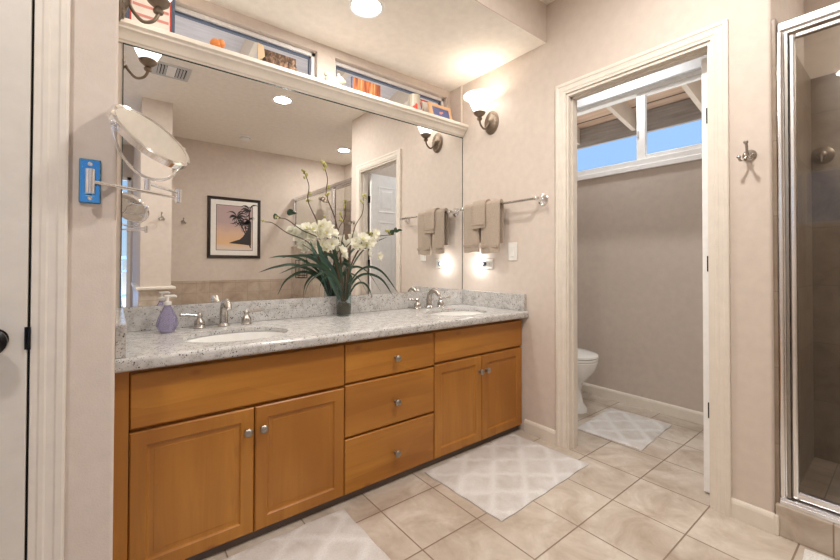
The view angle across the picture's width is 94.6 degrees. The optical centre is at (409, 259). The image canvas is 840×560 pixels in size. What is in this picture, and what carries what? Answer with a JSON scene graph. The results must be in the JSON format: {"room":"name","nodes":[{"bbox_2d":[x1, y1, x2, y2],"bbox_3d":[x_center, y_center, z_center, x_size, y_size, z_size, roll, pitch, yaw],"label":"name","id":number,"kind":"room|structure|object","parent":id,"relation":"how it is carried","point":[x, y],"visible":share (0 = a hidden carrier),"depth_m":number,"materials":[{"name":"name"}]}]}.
{"room":"bathroom","nodes":[
{"label":"bathroom","id":0,"kind":"room"},
{"bbox_2d":[64,0,118,559],"bbox_3d":[-0.852,-0.250,1.000,0.156,2.630,0.100,1,-1,-37],"label":"wall","id":1,"kind":"structure","parent":0,"point":[91,279],"depth_m":0.97,"materials":[{"name":"paint"}]},
{"bbox_2d":[27,18,34,559],"bbox_3d":[-0.916,0.045,0.948,0.002,2.039,0.099,1,-1,-37],"label":"trim","id":2,"kind":"structure","parent":1,"relation":"attached to","point":[34,18],"depth_m":0.91,"materials":[{"name":"paint"}]},
{"bbox_2d":[79,104,189,203],"bbox_3d":[-0.692,-0.274,1.031,0.156,0.270,0.246,0,-1,28],"label":"mirror","id":3,"kind":"object","parent":1,"relation":"attached to","point":[150,138],"visible":1,"depth_m":0.99,"materials":[{"name":"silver metal"}]},
{"bbox_2d":[124,0,449,107],"bbox_3d":[-0.538,-1.152,2.443,2.265,0.330,0.120,1,-1,-37],"label":"wall","id":4,"kind":"structure","parent":0,"point":[325,56],"depth_m":2.36,"materials":[{"name":"paint"}]},
{"bbox_2d":[175,5,314,76],"bbox_3d":[-0.958,-1.145,2.120,0.915,0.245,0.045,1,-1,-37],"label":"window","id":5,"kind":"structure","parent":4,"relation":"in","point":[179,11],"depth_m":2.15,"materials":[{"name":"glass"},{"name":"white paint"},{"name":"blue paint"}]},
{"bbox_2d":[335,61,443,105],"bbox_3d":[-0.122,-1.135,2.758,0.949,0.245,0.045,1,-1,-37],"label":"window","id":6,"kind":"structure","parent":4,"relation":"in","point":[339,66],"depth_m":2.71,"materials":[{"name":"glass"},{"name":"white paint"}]},
{"bbox_2d":[115,42,461,335],"bbox_3d":[-0.502,0.047,2.378,2.265,2.070,0.250,1,-1,-37],"label":"wall","id":7,"kind":"structure","parent":0,"point":[120,45],"depth_m":1.66,"materials":[{"name":"paint"}]},
{"bbox_2d":[115,290,461,331],"bbox_3d":[-0.423,0.268,2.265,2.068,0.104,0.020,1,-1,-37],"label":"backsplash","id":8,"kind":"structure","parent":7,"relation":"attached to","point":[137,318],"depth_m":2.06,"materials":[{"name":"stone"}]},
{"bbox_2d":[120,43,462,307],"bbox_3d":[-0.419,-0.354,2.284,2.052,1.138,0.005,1,-1,-37],"label":"wall mirror","id":9,"kind":"object","parent":7,"relation":"attached to","point":[255,149],"visible":0.98,"depth_m":2.04,"materials":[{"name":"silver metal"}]},
{"bbox_2d":[118,17,468,137],"bbox_3d":[-0.445,-0.963,2.312,2.069,0.080,0.195,1,-1,-37],"label":"ledge shelf","id":10,"kind":"object","parent":7,"relation":"attached to","point":[131,32],"visible":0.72,"depth_m":2.01,"materials":[{"name":"paint"}]},
{"bbox_2d":[125,0,174,32],"bbox_3d":[-1.182,-1.124,1.771,0.187,0.226,0.020,1,-1,-37],"label":"picture frame","id":11,"kind":"object","parent":10,"relation":"on","point":[166,22],"visible":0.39,"depth_m":1.77,"materials":[{"name":"wood"}]},
{"bbox_2d":[210,38,224,47],"bbox_3d":[-0.924,-1.038,1.865,0.066,0.056,0.047,1,-1,-37],"label":"shell ornament","id":12,"kind":"object","parent":10,"relation":"on","point":[219,42],"visible":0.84,"depth_m":1.85,"materials":[{"name":"orange ceramic"}]},
{"bbox_2d":[258,43,297,71],"bbox_3d":[-0.712,-1.079,2.109,0.210,0.145,0.062,1,-1,-37],"label":"plaque","id":13,"kind":"object","parent":10,"relation":"on","point":[265,55],"visible":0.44,"depth_m":2.10,"materials":[{"name":"wood"}]},
{"bbox_2d":[324,72,345,84],"bbox_3d":[-0.447,-1.057,2.308,0.136,0.106,0.066,1,-1,-37],"label":"ceramic figurine","id":14,"kind":"object","parent":10,"relation":"on","point":[329,77],"visible":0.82,"depth_m":2.28,"materials":[{"name":"white ceramic"}]},
{"bbox_2d":[351,76,379,96],"bbox_3d":[-0.276,-1.068,2.472,0.212,0.135,0.016,1,-1,-37],"label":"picture","id":15,"kind":"object","parent":10,"relation":"on","point":[358,84],"visible":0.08,"depth_m":2.46,"materials":[{"name":"paper"}]},
{"bbox_2d":[408,93,422,109],"bbox_3d":[0.046,-1.058,2.651,0.106,0.120,0.081,0,-1,-3],"label":"mug","id":16,"kind":"object","parent":10,"relation":"on","point":[414,99],"visible":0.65,"depth_m":2.62,"materials":[{"name":"beige ceramic"}]},
{"bbox_2d":[420,99,428,111],"bbox_3d":[0.201,-1.076,2.866,0.285,0.161,0.056,1,-1,-37],"label":"photo frame","id":17,"kind":"object","parent":10,"relation":"on","point":[425,106],"visible":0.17,"depth_m":2.80,"materials":[{"name":"white"}]},
{"bbox_2d":[427,101,452,119],"bbox_3d":[0.225,-1.057,2.802,0.215,0.124,0.049,1,-1,-37],"label":"photo frame","id":18,"kind":"object","parent":10,"relation":"on","point":[433,108],"visible":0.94,"depth_m":2.79,"materials":[{"name":"orange wood"}]},
{"bbox_2d":[432,106,449,118],"bbox_3d":[0.227,-1.059,2.799,0.159,0.067,0.021,1,-1,-37],"label":"photo","id":19,"kind":"object","parent":18,"relation":"attached to","point":[441,111],"depth_m":2.80},
{"bbox_2d":[205,0,544,91],"bbox_3d":[-0.281,-1.486,2.112,2.265,0.330,0.963,1,-1,-37],"label":"ceiling","id":20,"kind":"structure","parent":0,"point":[447,45],"depth_m":2.25,"materials":[{"name":"paint"}]},
{"bbox_2d":[347,0,384,18],"bbox_3d":[-0.225,-1.318,2.023,0.196,0.006,0.196,1,-1,-37],"label":"recessed light","id":21,"kind":"object","parent":20,"relation":"in","point":[367,9],"visible":1,"depth_m":2.03,"materials":[{"name":"white glass"}]},
{"bbox_2d":[475,0,546,42],"bbox_3d":[0.009,-1.439,1.725,2.071,0.231,0.003,1,-1,-37],"label":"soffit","id":22,"kind":"structure","parent":20,"relation":"attached to","point":[529,15],"depth_m":2.22,"materials":[{"name":"paint"}]},
{"bbox_2d":[202,392,837,559],"bbox_3d":[0.802,1.104,0.501,4.550,0.080,4.500,1,-1,-37],"label":"floor","id":23,"kind":"structure","parent":0,"point":[628,503],"depth_m":1.62,"materials":[{"name":"tile"}]},
{"bbox_2d":[113,343,343,559],"bbox_3d":[-0.757,0.716,1.655,0.807,0.715,0.572,1,-1,-37],"label":"base cabinet","id":24,"kind":"object","parent":23,"relation":"on","point":[211,457],"visible":1,"depth_m":1.41,"materials":[{"name":"brown wood"}]},
{"bbox_2d":[115,290,527,372],"bbox_3d":[-0.252,0.344,2.040,2.068,0.260,0.585,1,-1,-37],"label":"countertop","id":25,"kind":"structure","parent":24,"relation":"on","point":[284,324],"depth_m":1.82,"materials":[{"name":"stone"}]},
{"bbox_2d":[156,295,178,332],"bbox_3d":[-1.034,0.231,1.655,0.084,0.160,0.060,1,-1,-37],"label":"soap dispenser","id":26,"kind":"object","parent":25,"relation":"on","point":[167,321],"visible":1,"depth_m":1.64,"materials":[{"name":"purple plastic"}]},
{"bbox_2d":[179,298,264,328],"bbox_3d":[-0.852,0.247,1.800,0.369,0.133,0.138,1,-1,-37],"label":"faucet","id":27,"kind":"object","parent":25,"relation":"on","point":[199,323],"visible":1,"depth_m":1.81,"materials":[{"name":"silver metal"}]},
{"bbox_2d":[186,331,285,341],"bbox_3d":[-0.717,0.399,1.619,0.422,0.138,0.309,1,-1,-37],"label":"sink basin","id":28,"kind":"object","parent":25,"relation":"in","point":[199,336],"depth_m":1.72,"materials":[{"name":"white ceramic"}]},
{"bbox_2d":[336,283,351,315],"bbox_3d":[-0.375,0.225,2.209,0.089,0.189,0.089,1,-1,-37],"label":"glass vase","id":29,"kind":"object","parent":25,"relation":"on","point":[351,283],"visible":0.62,"depth_m":2.21,"materials":[{"name":"clear glass"}]},
{"bbox_2d":[275,159,401,313],"bbox_3d":[-0.360,-0.113,2.182,0.784,0.842,0.155,1,-1,-37],"label":"orchid arrangement","id":30,"kind":"object","parent":29,"relation":"in","point":[324,228],"visible":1,"depth_m":2.17,"materials":[{"name":"green plant"}]},
{"bbox_2d":[408,288,450,308],"bbox_3d":[0.159,0.259,2.587,0.369,0.133,0.138,1,-1,-37],"label":"faucet","id":31,"kind":"object","parent":25,"relation":"on","point":[440,303],"visible":1,"depth_m":2.60,"materials":[{"name":"silver metal"}]},
{"bbox_2d":[431,311,482,315],"bbox_3d":[0.297,0.410,2.393,0.422,0.138,0.309,1,-1,-37],"label":"sink basin","id":32,"kind":"object","parent":25,"relation":"in","point":[435,313],"depth_m":2.54,"materials":[{"name":"white ceramic"}]},
{"bbox_2d":[223,509,390,559],"bbox_3d":[-0.431,1.062,1.248,0.739,0.014,0.488,1,-1,-37],"label":"bath mat","id":33,"kind":"object","parent":23,"relation":"on","point":[334,536],"visible":1,"depth_m":1.43,"materials":[{"name":"white fabric"}]},
{"bbox_2d":[342,331,433,501],"bbox_3d":[-0.230,0.722,2.058,0.520,0.715,0.572,1,-1,-37],"label":"base cabinet","id":34,"kind":"object","parent":23,"relation":"on","point":[388,386],"visible":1,"depth_m":1.83,"materials":[{"name":"brown wood"}]},
{"bbox_2d":[431,319,521,464],"bbox_3d":[0.269,0.727,2.439,0.736,0.715,0.572,1,-1,-37],"label":"base cabinet","id":35,"kind":"object","parent":23,"relation":"on","point":[477,368],"visible":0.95,"depth_m":2.21,"materials":[{"name":"brown wood"}]},
{"bbox_2d":[425,433,587,521],"bbox_3d":[0.508,1.073,1.997,0.726,0.014,0.482,1,-1,-39],"label":"bath mat","id":36,"kind":"object","parent":23,"relation":"on","point":[501,477],"visible":1,"depth_m":1.93,"materials":[{"name":"white fabric"}]},
{"bbox_2d":[578,348,598,413],"bbox_3d":[1.090,0.736,2.973,0.440,0.715,0.694,1,-1,-37],"label":"toilet","id":37,"kind":"object","parent":23,"relation":"on","point":[587,360],"visible":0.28,"depth_m":2.72,"materials":[{"name":"ceramic"}]},
{"bbox_2d":[578,408,670,450],"bbox_3d":[1.391,1.081,2.513,0.537,0.014,0.388,1,-1,-41],"label":"bath mat","id":38,"kind":"object","parent":23,"relation":"on","point":[631,430],"visible":1,"depth_m":2.47,"materials":[{"name":"white fabric"}]},
{"bbox_2d":[776,502,839,559],"bbox_3d":[2.033,1.011,0.847,0.136,0.120,1.794,1,-1,-37],"label":"shower curb","id":39,"kind":"object","parent":23,"relation":"on","point":[813,532],"visible":0.76,"depth_m":1.44,"materials":[{"name":"tile"}]},
{"bbox_2d":[777,2,839,524],"bbox_3d":[2.011,0.002,0.836,0.092,1.898,1.778,1,-1,-37],"label":"shower door frame","id":40,"kind":"structure","parent":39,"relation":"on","point":[827,17],"depth_m":1.51,"materials":[{"name":"metal"}]},
{"bbox_2d":[802,549,832,559],"bbox_3d":[1.418,1.064,1.015,0.596,0.014,0.612,1,-1,-37],"label":"bath mat","id":41,"kind":"object","parent":23,"relation":"on","point":[808,555],"visible":1,"depth_m":1.39,"materials":[{"name":"white fabric"}]},
{"bbox_2d":[540,0,553,4],"bbox_3d":[1.057,-1.619,0.209,4.550,0.100,3.685,1,-1,-37],"label":"ceiling","id":42,"kind":"structure","parent":0,"point":[546,2],"depth_m":2.32,"materials":[{"name":"paint"}]},
{"bbox_2d":[450,0,775,512],"bbox_3d":[0.913,-0.230,2.302,0.088,2.630,1.852,1,-1,-37],"label":"wall","id":43,"kind":"structure","parent":0,"point":[517,161],"depth_m":2.07,"materials":[{"name":"paint"}]},
{"bbox_2d":[460,85,461,122],"bbox_3d":[0.391,-1.151,2.917,0.012,0.314,0.014,1,-1,-37],"label":"trim","id":44,"kind":"structure","parent":43,"relation":"attached to","point":[461,85],"depth_m":2.91,"materials":[{"name":"paint"}]},
{"bbox_2d":[463,89,498,134],"bbox_3d":[0.479,-0.984,2.618,0.232,0.234,0.216,1,-1,-37],"label":"wall sconce","id":45,"kind":"object","parent":43,"relation":"attached to","point":[479,99],"visible":1,"depth_m":2.59,"materials":[{"name":"white glass"}]},
{"bbox_2d":[480,259,492,268],"bbox_3d":[0.539,0.033,2.710,0.008,0.070,0.114,1,-1,-37],"label":"wall outlet","id":46,"kind":"object","parent":43,"relation":"attached to","point":[489,262],"visible":0.94,"depth_m":2.70,"materials":[{"name":"white plastic"}]},
{"bbox_2d":[478,262,485,265],"bbox_3d":[0.508,0.033,2.724,0.031,0.030,0.066,1,-1,-37],"label":"night light","id":47,"kind":"object","parent":46,"relation":"attached to","point":[479,263],"visible":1,"depth_m":2.71,"materials":[{"name":"plastic"}]},
{"bbox_2d":[460,193,547,211],"bbox_3d":[0.594,-0.363,2.580,0.084,0.072,0.687,1,-1,-37],"label":"towel bar","id":48,"kind":"object","parent":43,"relation":"attached to","point":[542,199],"visible":0.7,"depth_m":2.35,"materials":[{"name":"silver metal"}]},
{"bbox_2d":[463,204,480,252],"bbox_3d":[0.448,-0.218,2.722,0.065,0.348,0.144,1,-1,-37],"label":"towel","id":49,"kind":"object","parent":48,"relation":"hanging from","point":[472,237],"visible":0.73,"depth_m":2.71,"materials":[{"name":"beige fabric"}]},
{"bbox_2d":[472,199,490,228],"bbox_3d":[0.497,-0.307,2.658,0.091,0.198,0.122,1,-1,-37],"label":"towel","id":50,"kind":"object","parent":48,"relation":"hanging from","point":[478,207],"visible":0.83,"depth_m":2.63,"materials":[{"name":"beige fabric"}]},
{"bbox_2d":[480,199,503,253],"bbox_3d":[0.550,-0.215,2.587,0.065,0.356,0.162,1,-1,-37],"label":"towel","id":51,"kind":"object","parent":48,"relation":"hanging from","point":[492,234],"visible":0.95,"depth_m":2.54,"materials":[{"name":"beige fabric"}]},
{"bbox_2d":[508,242,516,259],"bbox_3d":[0.674,-0.052,2.532,0.009,0.117,0.070,1,-1,-37],"label":"light switch","id":52,"kind":"object","parent":43,"relation":"attached to","point":[512,247],"visible":1,"depth_m":2.53,"materials":[{"name":"white plastic"}]},
{"bbox_2d":[524,419,555,444],"bbox_3d":[0.793,1.046,2.357,0.013,0.078,0.220,1,-1,-37],"label":"baseboard","id":53,"kind":"structure","parent":43,"relation":"attached to","point":[537,430],"depth_m":2.35,"materials":[{"name":"paint"}]},
{"bbox_2d":[555,18,731,516],"bbox_3d":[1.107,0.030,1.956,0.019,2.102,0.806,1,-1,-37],"label":"door frame","id":54,"kind":"structure","parent":43,"relation":"attached to","point":[717,33],"depth_m":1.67,"materials":[{"name":"paint"}]},
{"bbox_2d":[701,57,709,492],"bbox_3d":[1.614,0.069,2.004,0.674,2.008,0.097,1,-1,-39],"label":"door","id":55,"kind":"structure","parent":43,"relation":"in","point":[704,60],"depth_m":1.79,"materials":[{"name":"white paint"}]},
{"bbox_2d":[736,140,756,161],"bbox_3d":[1.373,-0.439,1.575,0.066,0.081,0.060,1,-1,-37],"label":"robe hook","id":56,"kind":"object","parent":43,"relation":"attached to","point":[748,155],"visible":1,"depth_m":1.57,"materials":[{"name":"silver metal"}]},
{"bbox_2d":[731,497,774,533],"bbox_3d":[1.391,1.039,1.575,0.013,0.078,0.135,1,-1,-37],"label":"baseboard","id":57,"kind":"structure","parent":43,"relation":"attached to","point":[755,516],"depth_m":1.57,"materials":[{"name":"paint"}]},
{"bbox_2d":[774,514,779,535],"bbox_3d":[1.435,1.038,1.515,0.014,0.078,0.016,1,-1,-37],"label":"baseboard","id":58,"kind":"structure","parent":43,"relation":"attached to","point":[776,517],"depth_m":1.51,"materials":[{"name":"paint"}]},
{"bbox_2d":[577,160,702,411],"bbox_3d":[1.750,-0.221,2.930,0.120,2.630,1.810,1,-1,-37],"label":"wall","id":59,"kind":"structure","parent":0,"point":[640,257],"depth_m":2.85,"materials":[{"name":"beige paint"}]},
{"bbox_2d":[577,69,701,175],"bbox_3d":[1.666,-0.980,2.992,0.072,0.570,1.180,1,-1,-37],"label":"window","id":60,"kind":"structure","parent":59,"relation":"in","point":[641,95],"depth_m":2.87,"materials":[{"name":"white paint"}]},
{"bbox_2d":[577,55,706,109],"bbox_3d":[1.627,-1.301,2.966,0.049,0.080,1.240,1,-1,-37],"label":"window shade","id":61,"kind":"object","parent":60,"relation":"attached to","point":[693,65],"visible":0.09,"depth_m":2.83,"materials":[{"name":"fabric"}]},
{"bbox_2d":[577,153,701,180],"bbox_3d":[1.638,-0.680,2.968,0.020,0.038,1.220,1,-1,-37],"label":"window sill","id":62,"kind":"structure","parent":59,"relation":"attached to","point":[695,157],"depth_m":2.85,"materials":[{"name":"white paint"}]},
{"bbox_2d":[581,382,703,424],"bbox_3d":[1.691,1.055,2.879,0.013,0.078,1.600,1,-1,-37],"label":"baseboard","id":63,"kind":"structure","parent":59,"relation":"attached to","point":[690,415],"depth_m":2.83,"materials":[{"name":"paint"}]},
{"bbox_2d":[775,0,803,66],"bbox_3d":[1.812,-0.232,1.908,0.862,2.630,0.110,1,-1,-37],"label":"wall","id":64,"kind":"structure","parent":0,"point":[785,10],"depth_m":1.89,"materials":[{"name":"paint"}]},
{"bbox_2d":[771,19,813,513],"bbox_3d":[1.783,0.061,1.797,0.838,2.040,0.026,1,-1,-37],"label":"tiled wall","id":65,"kind":"structure","parent":0,"point":[804,163],"depth_m":1.85,"materials":[{"name":"brown tile"}]},
{"bbox_2d":[800,457,839,502],"bbox_3d":[2.373,1.050,1.107,0.720,0.050,1.796,1,-1,-37],"label":"floor","id":66,"kind":"structure","parent":0,"point":[821,479],"depth_m":1.81,"materials":[{"name":"tile"}]},
{"bbox_2d":[804,0,839,78],"bbox_3d":[2.812,-0.235,1.401,0.288,2.630,1.910,1,-1,-37],"label":"wall","id":67,"kind":"structure","parent":0,"point":[822,48],"depth_m":2.03,"materials":[{"name":"paint"}]},
{"bbox_2d":[811,72,839,463],"bbox_3d":[2.662,0.059,1.346,0.012,2.040,1.810,1,-1,-37],"label":"tiled wall","id":68,"kind":"structure","parent":0,"point":[825,90],"depth_m":2.00,"materials":[{"name":"brown tile"}]},
{"bbox_2d":[811,147,834,164],"bbox_3d":[2.130,-0.540,2.003,0.046,0.092,0.092,1,-1,-37],"label":"shower valve","id":69,"kind":"object","parent":68,"relation":"attached to","point":[821,155],"visible":0.96,"depth_m":2.00,"materials":[{"name":"silver metal"}]},
{"bbox_3d":[-1.113,-0.131,1.391,0.093,2.400,0.840,1,-1,-37],"label":"wall","id":70,"kind":"structure","parent":0,"visible":0},
{"bbox_2d":[119,0,171,23],"bbox_3d":[-0.983,-1.000,1.502,0.232,0.234,0.216,1,-1,-37],"label":"wall sconce","id":71,"kind":"object","parent":70,"relation":"attached to","point":[159,6],"visible":0.98,"depth_m":1.48,"materials":[{"name":"silver metal"}]},
{"bbox_3d":[-1.340,-0.255,0.627,1.072,2.630,0.100,1,-1,-37],"label":"wall","id":72,"kind":"structure","parent":0,"visible":0},
{"bbox_2d":[0,0,34,559],"bbox_3d":[-1.147,0.043,0.678,0.699,2.035,0.096,1,-1,-37],"label":"door","id":73,"kind":"structure","parent":72,"relation":"in","point":[17,17],"depth_m":0.88,"materials":[{"name":"paint"}]},
{"bbox_2d":[28,0,70,559],"bbox_3d":[-1.158,0.010,0.689,0.826,2.102,0.019,1,-1,-37],"label":"door frame","id":74,"kind":"structure","parent":72,"relation":"attached to","point":[48,351],"depth_m":0.92,"materials":[{"name":"paint"}]},
{"label":"outside","id":75,"kind":"structure","parent":0,"visible":0},
{"bbox_2d":[577,80,701,149],"bbox_3d":[2.178,-1.339,3.021,0.650,0.360,5.000,1,-1,-37],"label":"roof eave","id":76,"kind":"object","parent":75,"point":[679,105],"visible":0.24,"depth_m":3.44,"materials":[{"name":"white wood"}]},
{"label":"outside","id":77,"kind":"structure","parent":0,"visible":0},
{"bbox_2d":[175,15,436,109],"bbox_3d":[-1.087,-1.385,2.807,4.500,0.440,1.120,1,-1,-37],"label":"roof overhang","id":78,"kind":"object","parent":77,"point":[185,27],"visible":0.02,"depth_m":2.65,"materials":[{"name":"paint"}]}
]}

